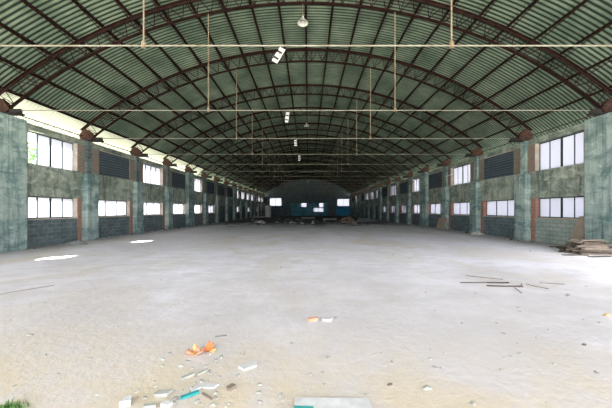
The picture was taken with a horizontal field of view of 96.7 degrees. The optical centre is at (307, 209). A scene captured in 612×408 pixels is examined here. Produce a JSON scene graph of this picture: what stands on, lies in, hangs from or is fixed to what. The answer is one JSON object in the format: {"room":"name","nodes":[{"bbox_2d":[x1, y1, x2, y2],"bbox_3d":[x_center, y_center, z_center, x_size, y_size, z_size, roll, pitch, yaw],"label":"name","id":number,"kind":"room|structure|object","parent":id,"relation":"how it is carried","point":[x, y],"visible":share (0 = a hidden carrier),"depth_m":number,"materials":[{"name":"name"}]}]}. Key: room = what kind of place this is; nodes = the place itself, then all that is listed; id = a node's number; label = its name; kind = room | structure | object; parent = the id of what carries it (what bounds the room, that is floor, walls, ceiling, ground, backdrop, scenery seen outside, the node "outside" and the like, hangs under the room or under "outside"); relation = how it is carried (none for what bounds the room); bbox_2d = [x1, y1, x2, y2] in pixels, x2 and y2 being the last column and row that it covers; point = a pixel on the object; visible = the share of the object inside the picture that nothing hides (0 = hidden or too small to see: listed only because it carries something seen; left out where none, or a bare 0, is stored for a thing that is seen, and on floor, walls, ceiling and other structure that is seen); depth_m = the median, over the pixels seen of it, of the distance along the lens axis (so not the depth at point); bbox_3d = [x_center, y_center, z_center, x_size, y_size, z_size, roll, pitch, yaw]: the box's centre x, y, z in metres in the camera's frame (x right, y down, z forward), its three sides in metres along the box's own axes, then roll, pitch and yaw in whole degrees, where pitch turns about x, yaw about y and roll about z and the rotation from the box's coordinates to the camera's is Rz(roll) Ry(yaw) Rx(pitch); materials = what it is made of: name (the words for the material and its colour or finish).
{"room":"empty warehouse","nodes":[
{"label":"empty warehouse","id":0,"kind":"room"},
{"bbox_2d":[27,123,265,247],"bbox_3d":[-12.225,-1.050,35.574,0.472,5.374,83.412,0,0,0],"label":"wall","id":1,"kind":"structure","parent":0,"point":[115,169],"depth_m":16.36,"materials":[{"name":"concrete"}]},
{"bbox_2d":[28,131,72,169],"bbox_3d":[-12.307,-2.748,12.978,0.060,1.452,2.520,0,0,0],"label":"window","id":2,"kind":"structure","parent":1,"relation":"in","point":[52,152],"depth_m":13.16,"materials":[{"name":"glass"}]},
{"bbox_2d":[28,196,72,218],"bbox_3d":[-12.307,-0.116,12.978,0.060,1.004,2.520,0,0,0],"label":"window","id":3,"kind":"structure","parent":1,"relation":"in","point":[38,207],"depth_m":12.93,"materials":[{"name":"glass"}]},
{"bbox_2d":[99,200,126,216],"bbox_3d":[-12.307,-0.116,16.979,0.060,1.004,2.919,0,0,0],"label":"window","id":4,"kind":"structure","parent":1,"relation":"in","point":[106,207],"depth_m":17.11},
{"bbox_2d":[16,116,259,194],"bbox_3d":[-12.229,-3.882,41.986,0.050,0.290,70.547,0,0,0],"label":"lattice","id":5,"kind":"object","parent":1,"relation":"on","point":[16,116],"visible":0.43,"depth_m":15.28,"materials":[{"name":"metal"}]},
{"bbox_2d":[143,163,159,184],"bbox_3d":[-12.307,-2.748,21.273,0.060,1.452,2.730,0,0,0],"label":"window","id":6,"kind":"structure","parent":1,"relation":"in","point":[151,174],"depth_m":21.40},
{"bbox_2d":[144,202,159,214],"bbox_3d":[-12.307,-0.116,21.178,0.060,1.004,2.919,0,0,0],"label":"window","id":7,"kind":"structure","parent":1,"relation":"in","point":[150,208],"depth_m":21.38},
{"bbox_2d":[173,203,182,213],"bbox_3d":[-12.307,-0.116,25.378,0.060,1.004,2.919,0,0,0],"label":"window","id":8,"kind":"structure","parent":1,"relation":"in","point":[177,208],"depth_m":25.63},
{"bbox_2d":[195,178,199,191],"bbox_3d":[-12.307,-2.748,29.673,0.060,1.452,2.730,0,0,0],"label":"window","id":9,"kind":"structure","parent":1,"relation":"in","point":[197,181],"depth_m":30.31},
{"bbox_2d":[0,0,611,48],"bbox_3d":[-0.093,-6.268,6.468,24.706,5.063,0.280,0,0,0],"label":"pipe","id":10,"kind":"object","parent":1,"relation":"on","point":[143,45],"visible":1,"depth_m":6.45,"materials":[{"name":"metal"}]},
{"bbox_2d":[0,86,263,192],"bbox_3d":[-12.022,-4.777,39.475,0.090,0.138,75.590,0,0,0],"label":"purlin","id":11,"kind":"object","parent":10,"relation":"on","point":[16,94],"visible":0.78,"depth_m":14.52,"materials":[{"name":"brown paint"}]},
{"bbox_2d":[0,56,268,190],"bbox_3d":[-10.930,-5.267,39.475,0.390,0.532,75.590,0,0,0],"label":"purlin","id":12,"kind":"object","parent":10,"relation":"on","point":[16,66],"visible":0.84,"depth_m":13.41,"materials":[{"name":"brown paint"}]},
{"bbox_2d":[186,1,290,179],"bbox_3d":[-4.665,-8.062,39.475,0.202,0.608,75.590,0,0,0],"label":"purlin","id":13,"kind":"object","parent":10,"relation":"on","point":[191,5],"visible":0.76,"depth_m":14.55,"materials":[{"name":"brown paint"}]},
{"bbox_2d":[217,0,294,177],"bbox_3d":[-3.540,-8.301,39.475,0.168,0.613,75.590,0,0,0],"label":"purlin","id":14,"kind":"object","parent":10,"relation":"on","point":[220,1],"visible":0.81,"depth_m":15.03,"materials":[{"name":"brown paint"}]},
{"bbox_2d":[272,46,284,62],"bbox_3d":[-0.693,-3.683,6.438,0.305,0.407,0.066,0,0,-1],"label":"light fixture","id":15,"kind":"object","parent":10,"relation":"hanging from","point":[280,51],"visible":1,"depth_m":6.42,"materials":[{"name":"white plastic"}]},
{"bbox_2d":[305,0,307,175],"bbox_3d":[-0.093,-8.607,39.475,0.090,0.615,75.590,0,0,0],"label":"purlin","id":16,"kind":"object","parent":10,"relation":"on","point":[305,0],"visible":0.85,"depth_m":16.66,"materials":[{"name":"brown paint"}]},
{"bbox_2d":[325,0,425,178],"bbox_3d":[4.479,-8.062,39.475,0.202,0.608,75.590,0,0,0],"label":"purlin","id":17,"kind":"object","parent":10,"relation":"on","point":[420,3],"visible":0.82,"depth_m":14.81,"materials":[{"name":"brown paint"}]},
{"bbox_2d":[344,21,611,187],"bbox_3d":[9.777,-5.887,39.475,0.361,0.550,75.590,0,0,0],"label":"purlin","id":18,"kind":"object","parent":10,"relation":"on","point":[597,31],"visible":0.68,"depth_m":12.42,"materials":[{"name":"brown paint"}]},
{"bbox_2d":[346,55,611,190],"bbox_3d":[10.745,-5.267,39.475,0.390,0.532,75.590,0,0,0],"label":"purlin","id":19,"kind":"object","parent":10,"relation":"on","point":[609,57],"visible":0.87,"depth_m":13.46,"materials":[{"name":"brown paint"}]},
{"bbox_2d":[351,85,611,192],"bbox_3d":[11.814,-4.797,39.475,0.136,0.098,75.590,0,0,0],"label":"purlin","id":20,"kind":"object","parent":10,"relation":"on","point":[582,98],"visible":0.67,"depth_m":14.48,"materials":[{"name":"brown paint"}]},
{"bbox_2d":[0,216,611,407],"bbox_3d":[-0.093,1.812,34.774,24.737,0.350,85.812,0,0,0],"label":"floor","id":21,"kind":"structure","parent":0,"point":[197,273],"depth_m":4.10,"materials":[{"name":"concrete"}]},
{"bbox_2d":[0,112,26,252],"bbox_3d":[-11.895,-1.050,10.668,0.319,5.374,1.386,0,0,0],"label":"concrete pillar","id":22,"kind":"structure","parent":21,"relation":"on","point":[13,130],"depth_m":10.84,"materials":[{"name":"concrete"}]},
{"bbox_2d":[0,0,611,115],"bbox_3d":[-0.093,-6.268,10.668,24.706,5.063,0.280,0,0,0],"label":"roof truss","id":23,"kind":"object","parent":22,"relation":"on","point":[605,107],"visible":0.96,"depth_m":10.65,"materials":[{"name":"metal"}]},
{"bbox_2d":[298,14,307,26],"bbox_3d":[-0.203,-7.707,10.668,0.420,0.761,0.420,0,0,0],"label":"pendant lamp","id":24,"kind":"object","parent":23,"relation":"hanging from","point":[302,22],"visible":1,"depth_m":10.73,"materials":[{"name":"white metal"}]},
{"bbox_2d":[0,397,29,407],"bbox_3d":[-2.456,1.612,2.227,0.488,0.050,0.230,0,0,24],"label":"grass tuft","id":25,"kind":"object","parent":21,"relation":"on","point":[12,405],"visible":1,"depth_m":2.25,"materials":[{"name":"green plant"}]},
{"bbox_2d":[64,240,87,244],"bbox_3d":[-11.146,1.544,13.096,1.092,0.189,0.580,0,0,0],"label":"rubble heap","id":26,"kind":"object","parent":21,"relation":"on","point":[77,242],"visible":0.98,"depth_m":12.94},
{"bbox_2d":[82,141,98,240],"bbox_3d":[-11.895,-1.050,14.868,0.319,5.374,0.756,0,0,0],"label":"concrete pillar","id":27,"kind":"structure","parent":21,"relation":"on","point":[90,184],"depth_m":14.71,"materials":[{"name":"concrete"}]},
{"bbox_2d":[79,48,533,141],"bbox_3d":[-0.093,-6.268,14.868,24.706,5.063,0.280,0,0,0],"label":"roof truss","id":28,"kind":"object","parent":27,"relation":"on","point":[87,135],"visible":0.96,"depth_m":14.85,"materials":[{"name":"metal"}]},
{"bbox_2d":[119,395,131,407],"bbox_3d":[-1.529,1.611,2.295,0.086,0.050,0.070,0,0,-11],"label":"block","id":29,"kind":"object","parent":21,"relation":"on","point":[126,401],"visible":1,"depth_m":2.26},
{"bbox_2d":[133,156,143,233],"bbox_3d":[-11.895,-1.050,19.068,0.319,5.374,0.756,0,0,0],"label":"concrete pillar","id":30,"kind":"structure","parent":21,"relation":"on","point":[138,188],"depth_m":18.90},
{"bbox_2d":[130,84,483,156],"bbox_3d":[-0.093,-6.268,19.068,24.706,5.063,0.280,0,0,0],"label":"roof truss","id":31,"kind":"object","parent":30,"relation":"on","point":[137,152],"visible":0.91,"depth_m":19.05,"materials":[{"name":"metal"}]},
{"bbox_2d":[143,403,156,407],"bbox_3d":[-1.313,1.626,2.260,0.108,0.020,0.030,0,0,-6],"label":"flake","id":32,"kind":"object","parent":21,"relation":"on","point":[147,405],"visible":1,"depth_m":2.25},
{"bbox_2d":[154,389,172,397],"bbox_3d":[-1.279,1.621,2.407,0.138,0.030,0.060,0,0,-6],"label":"flake","id":33,"kind":"object","parent":21,"relation":"on","point":[163,392],"visible":1,"depth_m":2.39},
{"bbox_2d":[160,399,172,407],"bbox_3d":[-1.187,1.621,2.272,0.092,0.030,0.050,0,0,17],"label":"block","id":34,"kind":"object","parent":21,"relation":"on","point":[165,403],"visible":1,"depth_m":2.26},
{"bbox_2d":[165,166,172,228],"bbox_3d":[-11.895,-1.050,23.268,0.319,5.374,0.756,0,0,0],"label":"concrete pillar","id":35,"kind":"structure","parent":21,"relation":"on","point":[168,191],"depth_m":23.05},
{"bbox_2d":[163,107,451,166],"bbox_3d":[-0.093,-6.268,23.268,24.706,5.063,0.280,0,0,0],"label":"roof truss","id":36,"kind":"object","parent":35,"relation":"on","point":[167,162],"visible":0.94,"depth_m":23.25,"materials":[{"name":"metal"}]},
{"bbox_2d":[181,371,194,379],"bbox_3d":[-1.175,1.626,2.667,0.125,0.020,0.040,0,0,-43],"label":"flake","id":37,"kind":"object","parent":21,"relation":"on","point":[191,374],"visible":1,"depth_m":2.65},
{"bbox_2d":[180,389,198,399],"bbox_3d":[-1.038,1.626,2.394,0.152,0.020,0.035,0,0,-34],"label":"wrapper","id":38,"kind":"object","parent":21,"relation":"on","point":[193,393],"visible":1,"depth_m":2.38,"materials":[{"name":"plastic"}]},
{"bbox_2d":[186,172,194,226],"bbox_3d":[-11.895,-1.050,27.468,0.319,5.374,1.386,0,0,0],"label":"concrete pillar","id":39,"kind":"structure","parent":21,"relation":"on","point":[190,177],"depth_m":27.17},
{"bbox_2d":[185,123,428,172],"bbox_3d":[-0.093,-6.268,27.468,24.706,5.063,0.280,0,0,0],"label":"roof truss","id":40,"kind":"object","parent":39,"relation":"on","point":[187,169],"visible":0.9,"depth_m":27.45,"materials":[{"name":"metal"}]},
{"bbox_2d":[186,343,203,355],"bbox_3d":[-1.274,1.587,3.076,0.188,0.083,0.140,0,0,16],"label":"leaf","id":41,"kind":"object","parent":21,"relation":"on","point":[196,350],"visible":1,"depth_m":3.08,"materials":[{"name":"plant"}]},
{"bbox_2d":[203,178,207,223],"bbox_3d":[-11.895,-1.050,31.668,0.319,5.374,0.756,0,0,0],"label":"concrete pillar","id":42,"kind":"structure","parent":21,"relation":"on","point":[205,198],"depth_m":31.45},
{"bbox_2d":[201,134,412,177],"bbox_3d":[-0.093,-6.268,31.668,24.706,5.063,0.280,0,0,0],"label":"roof truss","id":43,"kind":"object","parent":42,"relation":"on","point":[410,174],"visible":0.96,"depth_m":31.65,"materials":[{"name":"metal"}]},
{"bbox_2d":[195,383,218,388],"bbox_3d":[-0.933,1.630,2.522,0.200,0.012,0.060,0,0,6],"label":"sheet","id":44,"kind":"object","parent":21,"relation":"on","point":[202,385],"visible":0.96,"depth_m":2.52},
{"bbox_2d":[202,341,215,352],"bbox_3d":[-1.132,1.594,3.154,0.160,0.118,0.092,0,0,24],"label":"scrap","id":45,"kind":"object","parent":21,"relation":"on","point":[209,347],"visible":1,"depth_m":3.15,"materials":[{"name":"paper"}]},
{"bbox_2d":[216,182,219,222],"bbox_3d":[-11.895,-1.050,35.868,0.319,5.374,0.756,0,0,0],"label":"concrete pillar","id":46,"kind":"structure","parent":21,"relation":"on","point":[217,195],"depth_m":35.66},
{"bbox_2d":[213,143,400,181],"bbox_3d":[-0.093,-6.268,35.868,24.706,5.063,0.280,0,0,0],"label":"roof truss","id":47,"kind":"object","parent":46,"relation":"on","point":[217,179],"visible":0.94,"depth_m":35.86,"materials":[{"name":"metal"}]},
{"bbox_2d":[225,185,228,220],"bbox_3d":[-11.895,-1.050,40.068,0.319,5.374,0.756,0,0,0],"label":"concrete pillar","id":48,"kind":"structure","parent":21,"relation":"on","point":[227,198],"depth_m":39.69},
{"bbox_2d":[223,150,390,184],"bbox_3d":[-0.093,-6.268,40.068,24.706,5.063,0.280,0,0,0],"label":"roof truss","id":49,"kind":"object","parent":48,"relation":"on","point":[281,157],"visible":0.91,"depth_m":40.05,"materials":[{"name":"metal"}]},
{"bbox_2d":[0,22,270,187],"bbox_3d":[-9.963,-5.887,39.475,0.361,0.550,75.590,0,0,0],"label":"purlin","id":50,"kind":"object","parent":49,"relation":"on","point":[2,25],"visible":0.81,"depth_m":12.36,"materials":[{"name":"brown paint"}]},
{"bbox_2d":[20,0,274,185],"bbox_3d":[-8.960,-6.448,39.475,0.332,0.566,75.590,0,0,0],"label":"purlin","id":51,"kind":"object","parent":49,"relation":"on","point":[57,26],"visible":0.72,"depth_m":12.01,"materials":[{"name":"brown paint"}]},
{"bbox_2d":[71,0,279,184],"bbox_3d":[-7.925,-6.948,39.475,0.301,0.580,75.590,0,0,0],"label":"purlin","id":52,"kind":"object","parent":49,"relation":"on","point":[89,15],"visible":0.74,"depth_m":12.89,"materials":[{"name":"brown paint"}]},
{"bbox_2d":[114,0,282,182],"bbox_3d":[-6.861,-7.385,39.475,0.269,0.591,75.590,0,0,0],"label":"purlin","id":53,"kind":"object","parent":49,"relation":"on","point":[122,6],"visible":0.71,"depth_m":13.68,"materials":[{"name":"brown paint"}]},
{"bbox_2d":[151,0,284,177],"bbox_3d":[-5.773,-7.756,39.475,0.236,0.600,75.590,0,0,0],"label":"purlin","id":54,"kind":"object","parent":49,"relation":"on","point":[155,1],"visible":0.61,"depth_m":14.30,"materials":[{"name":"brown paint"}]},
{"bbox_2d":[321,0,393,175],"bbox_3d":[3.355,-8.301,39.475,0.168,0.613,75.590,0,0,0],"label":"purlin","id":55,"kind":"object","parent":49,"relation":"on","point":[390,1],"visible":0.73,"depth_m":14.79,"materials":[{"name":"brown paint"}]},
{"bbox_2d":[329,0,458,179],"bbox_3d":[5.588,-7.756,39.475,0.236,0.600,75.590,0,0,0],"label":"purlin","id":56,"kind":"object","parent":49,"relation":"on","point":[454,1],"visible":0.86,"depth_m":14.29,"materials":[{"name":"brown paint"}]},
{"bbox_2d":[335,0,496,179],"bbox_3d":[6.676,-7.385,39.475,0.269,0.591,75.590,0,0,0],"label":"purlin","id":57,"kind":"object","parent":49,"relation":"on","point":[492,1],"visible":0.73,"depth_m":13.75,"materials":[{"name":"brown paint"}]},
{"bbox_2d":[341,0,538,179],"bbox_3d":[7.739,-6.948,39.475,0.301,0.580,75.590,0,0,0],"label":"purlin","id":58,"kind":"object","parent":49,"relation":"on","point":[534,2],"visible":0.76,"depth_m":13.00,"materials":[{"name":"brown paint"}]},
{"bbox_2d":[346,0,588,181],"bbox_3d":[8.774,-6.448,39.475,0.332,0.566,75.590,0,0,0],"label":"purlin","id":59,"kind":"object","parent":49,"relation":"on","point":[569,13],"visible":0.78,"depth_m":11.96,"materials":[{"name":"brown paint"}]},
{"bbox_2d":[226,383,235,391],"bbox_3d":[-0.702,1.621,2.489,0.050,0.030,0.077,0,0,38],"label":"chip","id":60,"kind":"object","parent":21,"relation":"on","point":[232,386],"visible":1,"depth_m":2.47,"materials":[{"name":"brown wood"}]},
{"bbox_2d":[233,187,236,219],"bbox_3d":[-11.895,-1.050,44.268,0.319,5.374,1.386,0,0,0],"label":"concrete pillar","id":61,"kind":"structure","parent":21,"relation":"on","point":[234,188],"depth_m":43.80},
{"bbox_2d":[232,156,382,186],"bbox_3d":[-0.093,-6.268,44.268,24.706,5.063,0.280,0,0,0],"label":"roof truss","id":62,"kind":"object","parent":61,"relation":"on","point":[233,185],"visible":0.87,"depth_m":44.26,"materials":[{"name":"metal"}]},
{"bbox_2d":[240,189,242,218],"bbox_3d":[-11.895,-1.050,48.468,0.319,5.374,0.756,0,0,0],"label":"concrete pillar","id":63,"kind":"structure","parent":21,"relation":"on","point":[241,200],"depth_m":48.09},
{"bbox_2d":[238,161,376,188],"bbox_3d":[-0.093,-6.268,48.468,24.706,5.063,0.280,0,0,0],"label":"roof truss","id":64,"kind":"object","parent":63,"relation":"on","point":[239,185],"visible":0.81,"depth_m":48.45,"materials":[{"name":"metal"}]},
{"bbox_2d":[245,191,247,218],"bbox_3d":[-11.895,-1.050,52.668,0.319,5.374,0.756,0,0,0],"label":"concrete pillar","id":65,"kind":"structure","parent":21,"relation":"on","point":[246,202],"depth_m":52.29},
{"bbox_2d":[244,165,370,190],"bbox_3d":[-0.093,-6.268,52.668,24.706,5.063,0.280,0,0,0],"label":"roof truss","id":66,"kind":"object","parent":65,"relation":"on","point":[245,189],"visible":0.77,"depth_m":52.66,"materials":[{"name":"metal"}]},
{"bbox_2d":[238,360,256,370],"bbox_3d":[-0.613,1.626,2.837,0.207,0.020,0.090,0,0,-34],"label":"flake","id":67,"kind":"object","parent":21,"relation":"on","point":[253,364],"visible":1,"depth_m":2.82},
{"bbox_2d":[250,192,251,217],"bbox_3d":[-11.895,-1.050,56.868,0.319,5.374,0.756,0,0,0],"label":"concrete pillar","id":68,"kind":"structure","parent":21,"relation":"on","point":[250,192],"depth_m":56.49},
{"bbox_2d":[249,168,365,191],"bbox_3d":[-0.093,-6.268,56.868,24.706,5.063,0.280,0,0,0],"label":"roof truss","id":69,"kind":"object","parent":68,"relation":"on","point":[301,168],"visible":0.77,"depth_m":56.85,"materials":[{"name":"metal"}]},
{"bbox_2d":[254,193,255,215],"bbox_3d":[-11.895,-1.050,61.068,0.319,5.374,1.386,0,0,0],"label":"concrete pillar","id":70,"kind":"structure","parent":21,"relation":"on","point":[254,193],"depth_m":60.59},
{"bbox_2d":[253,171,361,192],"bbox_3d":[-0.093,-6.268,61.068,24.706,5.063,0.280,0,0,0],"label":"roof truss","id":71,"kind":"object","parent":70,"relation":"on","point":[296,171],"visible":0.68,"depth_m":61.05,"materials":[{"name":"metal"}]},
{"bbox_2d":[263,197,264,215],"bbox_3d":[-11.895,-1.050,73.668,0.319,5.374,0.756,0,0,0],"label":"concrete pillar","id":72,"kind":"structure","parent":21,"relation":"on","point":[263,197],"depth_m":73.38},
{"bbox_2d":[262,177,352,195],"bbox_3d":[-0.093,-6.268,73.668,24.706,5.063,0.280,0,0,0],"label":"roof truss","id":73,"kind":"object","parent":72,"relation":"on","point":[306,177],"visible":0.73,"depth_m":73.65,"materials":[{"name":"metal"}]},
{"bbox_2d":[265,206,270,216],"bbox_3d":[-9.217,0.317,63.000,1.440,2.640,1.440,0,0,0],"label":"tank","id":74,"kind":"object","parent":21,"relation":"on","point":[267,208],"visible":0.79,"depth_m":62.42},
{"bbox_2d":[294,397,371,407],"bbox_3d":[0.219,1.618,2.174,0.670,0.037,0.300,0,0,2],"label":"board","id":75,"kind":"object","parent":21,"relation":"on","point":[300,402],"visible":1,"depth_m":2.27,"materials":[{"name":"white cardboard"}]},
{"bbox_2d":[341,216,355,222],"bbox_3d":[5.286,1.225,35.631,2.106,0.827,1.374,0,0,0],"label":"earth mound","id":76,"kind":"object","parent":21,"relation":"on","point":[348,219],"visible":0.89,"depth_m":35.22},
{"bbox_2d":[356,217,376,221],"bbox_3d":[8.314,1.347,38.720,3.101,0.584,1.559,0,0,0],"label":"rubble heap","id":77,"kind":"object","parent":21,"relation":"on","point":[368,219],"visible":1,"depth_m":38.26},
{"bbox_2d":[367,191,369,217],"bbox_3d":[11.710,-1.050,52.668,0.319,5.374,0.756,0,0,0],"label":"concrete pillar","id":78,"kind":"structure","parent":21,"relation":"on","point":[368,200],"depth_m":52.29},
{"bbox_2d":[372,189,374,218],"bbox_3d":[11.710,-1.050,48.468,0.319,5.374,0.756,0,0,0],"label":"concrete pillar","id":79,"kind":"structure","parent":21,"relation":"on","point":[373,200],"depth_m":48.09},
{"bbox_2d":[378,187,381,219],"bbox_3d":[11.710,-1.050,44.268,0.319,5.374,1.386,0,0,0],"label":"concrete pillar","id":80,"kind":"structure","parent":21,"relation":"on","point":[379,188],"depth_m":43.75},
{"bbox_2d":[386,185,388,220],"bbox_3d":[11.710,-1.050,40.068,0.319,5.374,0.756,0,0,0],"label":"concrete pillar","id":81,"kind":"structure","parent":21,"relation":"on","point":[387,197],"depth_m":39.80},
{"bbox_2d":[395,182,398,222],"bbox_3d":[11.710,-1.050,35.868,0.319,5.374,0.756,0,0,0],"label":"concrete pillar","id":82,"kind":"structure","parent":21,"relation":"on","point":[397,195],"depth_m":35.50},
{"bbox_2d":[406,178,410,223],"bbox_3d":[11.710,-1.050,31.668,0.319,5.374,0.756,0,0,0],"label":"concrete pillar","id":83,"kind":"structure","parent":21,"relation":"on","point":[408,196],"depth_m":31.29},
{"bbox_2d":[420,172,428,226],"bbox_3d":[11.710,-1.050,27.468,0.319,5.374,1.386,0,0,0],"label":"concrete pillar","id":84,"kind":"structure","parent":21,"relation":"on","point":[424,177],"depth_m":26.97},
{"bbox_2d":[436,218,447,229],"bbox_3d":[11.396,1.156,23.184,0.271,0.952,1.440,0,0,0],"label":"leaning board","id":85,"kind":"object","parent":21,"relation":"on","point":[441,224],"visible":0.93,"depth_m":23.12,"materials":[{"name":"brown wood"}]},
{"bbox_2d":[441,166,448,228],"bbox_3d":[11.710,-1.050,23.268,0.319,5.374,0.756,0,0,0],"label":"concrete pillar","id":86,"kind":"structure","parent":21,"relation":"on","point":[444,191],"depth_m":23.02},
{"bbox_2d":[470,156,480,232],"bbox_3d":[11.710,-1.050,19.068,0.319,5.374,0.756,0,0,0],"label":"concrete pillar","id":87,"kind":"structure","parent":21,"relation":"on","point":[475,191],"depth_m":18.87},
{"bbox_2d":[514,141,530,240],"bbox_3d":[11.710,-1.050,14.868,0.319,5.374,0.756,0,0,0],"label":"concrete pillar","id":88,"kind":"structure","parent":21,"relation":"on","point":[522,184],"depth_m":14.70,"materials":[{"name":"concrete"}]},
{"bbox_2d":[568,216,584,243],"bbox_3d":[11.727,0.948,11.840,0.246,1.365,0.680,0,0,0],"label":"leaning board","id":89,"kind":"object","parent":21,"relation":"on","point":[578,232],"visible":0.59,"depth_m":11.78,"materials":[{"name":"brown wood"}]},
{"bbox_2d":[580,253,611,255],"bbox_3d":[10.582,1.612,9.863,1.225,0.050,0.088,0,0,8],"label":"plank","id":90,"kind":"object","parent":21,"relation":"on","point":[580,253],"visible":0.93,"depth_m":9.86,"materials":[{"name":"brown wood"}]},
{"bbox_2d":[577,251,611,253],"bbox_3d":[10.585,1.558,9.914,1.294,0.050,0.100,0,0,10],"label":"plank","id":91,"kind":"object","parent":90,"relation":"on","point":[577,251],"visible":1,"depth_m":9.88,"materials":[{"name":"brown wood"}]},
{"bbox_2d":[571,249,611,251],"bbox_3d":[10.458,1.504,9.998,1.276,0.050,0.096,0,0,15],"label":"plank","id":92,"kind":"object","parent":91,"relation":"on","point":[571,249],"visible":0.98,"depth_m":9.96,"materials":[{"name":"brown wood"}]},
{"bbox_2d":[585,112,611,247],"bbox_3d":[11.710,-1.050,10.668,0.319,5.374,1.386,0,0,0],"label":"concrete pillar","id":93,"kind":"structure","parent":21,"relation":"on","point":[598,130],"depth_m":10.81,"materials":[{"name":"concrete"}]},
{"bbox_3d":[-11.895,-1.050,65.268,0.319,5.374,0.756,0,0,0],"label":"concrete pillar","id":94,"kind":"structure","parent":21,"relation":"on","visible":0},
{"bbox_2d":[256,173,358,193],"bbox_3d":[-0.093,-6.268,65.268,24.706,5.063,0.280,0,0,0],"label":"roof truss","id":95,"kind":"object","parent":94,"relation":"on","point":[302,173],"visible":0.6,"depth_m":65.25,"materials":[{"name":"metal"}]},
{"bbox_3d":[-11.895,-1.050,69.468,0.319,5.374,0.756,0,0,0],"label":"concrete pillar","id":96,"kind":"structure","parent":21,"relation":"on","visible":0},
{"bbox_2d":[260,177,355,194],"bbox_3d":[-0.093,-6.268,69.468,24.706,5.063,0.280,0,0,0],"label":"roof truss","id":97,"kind":"object","parent":96,"relation":"on","point":[290,177],"visible":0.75,"depth_m":69.45,"materials":[{"name":"metal"}]},
{"bbox_2d":[0,0,611,195],"bbox_3d":[-0.093,-6.496,35.728,25.999,5.011,83.720,0,0,0],"label":"ceiling","id":98,"kind":"structure","parent":0,"point":[591,16],"depth_m":13.73,"materials":[{"name":"metal"}]},
{"bbox_2d":[247,0,297,173],"bbox_3d":[-2.403,-8.472,39.475,0.132,0.616,75.590,0,0,0],"label":"purlin","id":99,"kind":"object","parent":98,"relation":"attached to","point":[249,2],"visible":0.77,"depth_m":15.36,"materials":[{"name":"brown paint"}]},
{"bbox_2d":[277,0,303,177],"bbox_3d":[-1.257,-8.574,39.475,0.097,0.616,75.590,0,0,0],"label":"purlin","id":100,"kind":"object","parent":98,"relation":"attached to","point":[279,9],"visible":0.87,"depth_m":15.68,"materials":[{"name":"brown paint"}]},
{"bbox_2d":[312,0,334,173],"bbox_3d":[1.072,-8.574,39.475,0.097,0.616,75.590,0,0,0],"label":"purlin","id":101,"kind":"object","parent":98,"relation":"attached to","point":[332,7],"visible":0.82,"depth_m":15.63,"materials":[{"name":"brown paint"}]},
{"bbox_2d":[316,0,363,177],"bbox_3d":[2.217,-8.472,39.475,0.132,0.616,75.590,0,0,0],"label":"purlin","id":102,"kind":"object","parent":98,"relation":"attached to","point":[361,2],"visible":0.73,"depth_m":15.53,"materials":[{"name":"brown paint"}]},
{"bbox_2d":[265,179,350,215],"bbox_3d":[-0.093,-3.663,77.385,24.737,10.600,0.290,0,0,0],"label":"wall","id":103,"kind":"structure","parent":0,"point":[310,194],"depth_m":77.28,"materials":[{"name":"blue paint"}]},
{"bbox_2d":[270,198,280,205],"bbox_3d":[-9.211,-2.278,77.410,3.351,2.270,0.060,0,0,0],"label":"window","id":104,"kind":"structure","parent":103,"relation":"in","point":[273,201],"depth_m":77.41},
{"bbox_2d":[337,199,348,205],"bbox_3d":[10.021,-2.131,77.410,3.397,2.100,0.060,0,0,0],"label":"window","id":105,"kind":"structure","parent":103,"relation":"in","point":[340,202],"depth_m":77.41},
{"bbox_2d":[350,123,584,244],"bbox_3d":[12.045,-1.050,35.574,0.462,5.374,83.412,0,0,0],"label":"wall","id":106,"kind":"structure","parent":0,"point":[498,169],"depth_m":16.48,"materials":[{"name":"concrete"}]},
{"bbox_2d":[414,178,419,191],"bbox_3d":[12.121,-2.748,29.673,0.060,1.452,2.730,0,0,0],"label":"window","id":107,"kind":"structure","parent":106,"relation":"in","point":[416,181],"depth_m":30.22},
{"bbox_2d":[431,203,440,213],"bbox_3d":[12.121,-0.116,25.378,0.060,1.004,2.919,0,0,0],"label":"window","id":108,"kind":"structure","parent":106,"relation":"in","point":[435,208],"depth_m":25.66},
{"bbox_2d":[453,164,469,184],"bbox_3d":[12.121,-2.748,21.273,0.060,1.452,2.730,0,0,0],"label":"window","id":109,"kind":"structure","parent":106,"relation":"in","point":[461,174],"depth_m":21.46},
{"bbox_2d":[453,202,469,214],"bbox_3d":[12.121,-0.116,21.178,0.060,1.004,2.919,0,0,0],"label":"window","id":110,"kind":"structure","parent":106,"relation":"in","point":[459,208],"depth_m":21.48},
{"bbox_2d":[356,116,589,194],"bbox_3d":[12.044,-3.882,41.986,0.050,0.290,70.547,0,0,0],"label":"lattice","id":111,"kind":"object","parent":106,"relation":"on","point":[587,116],"visible":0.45,"depth_m":14.48,"materials":[{"name":"metal"}]},
{"bbox_2d":[487,200,513,216],"bbox_3d":[12.121,-0.116,16.979,0.060,1.004,2.919,0,0,0],"label":"window","id":112,"kind":"structure","parent":106,"relation":"in","point":[496,207],"depth_m":17.13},
{"bbox_2d":[539,131,583,169],"bbox_3d":[12.121,-2.748,12.978,0.060,1.452,2.520,0,0,0],"label":"window","id":113,"kind":"structure","parent":106,"relation":"in","point":[567,150],"depth_m":12.93,"materials":[{"name":"glass"}]},
{"bbox_2d":[539,196,583,218],"bbox_3d":[12.121,-0.116,12.978,0.060,1.004,2.520,0,0,0],"label":"window","id":114,"kind":"structure","parent":106,"relation":"in","point":[555,207],"depth_m":12.93,"materials":[{"name":"glass"}]},
{"label":"outside","id":115,"kind":"structure","parent":0,"visible":0},
{"bbox_3d":[-0.093,1.917,45.000,180.000,0.440,210.000,0,0,0],"label":"ground","id":116,"kind":"structure","parent":115,"visible":0},
{"bbox_2d":[28,142,35,163],"bbox_3d":[-16.431,-1.355,16.499,4.146,6.119,4.160,0,0,-6],"label":"tree","id":117,"kind":"object","parent":116,"relation":"on","point":[32,154],"visible":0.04,"depth_m":16.09,"materials":[{"name":"green plant"}]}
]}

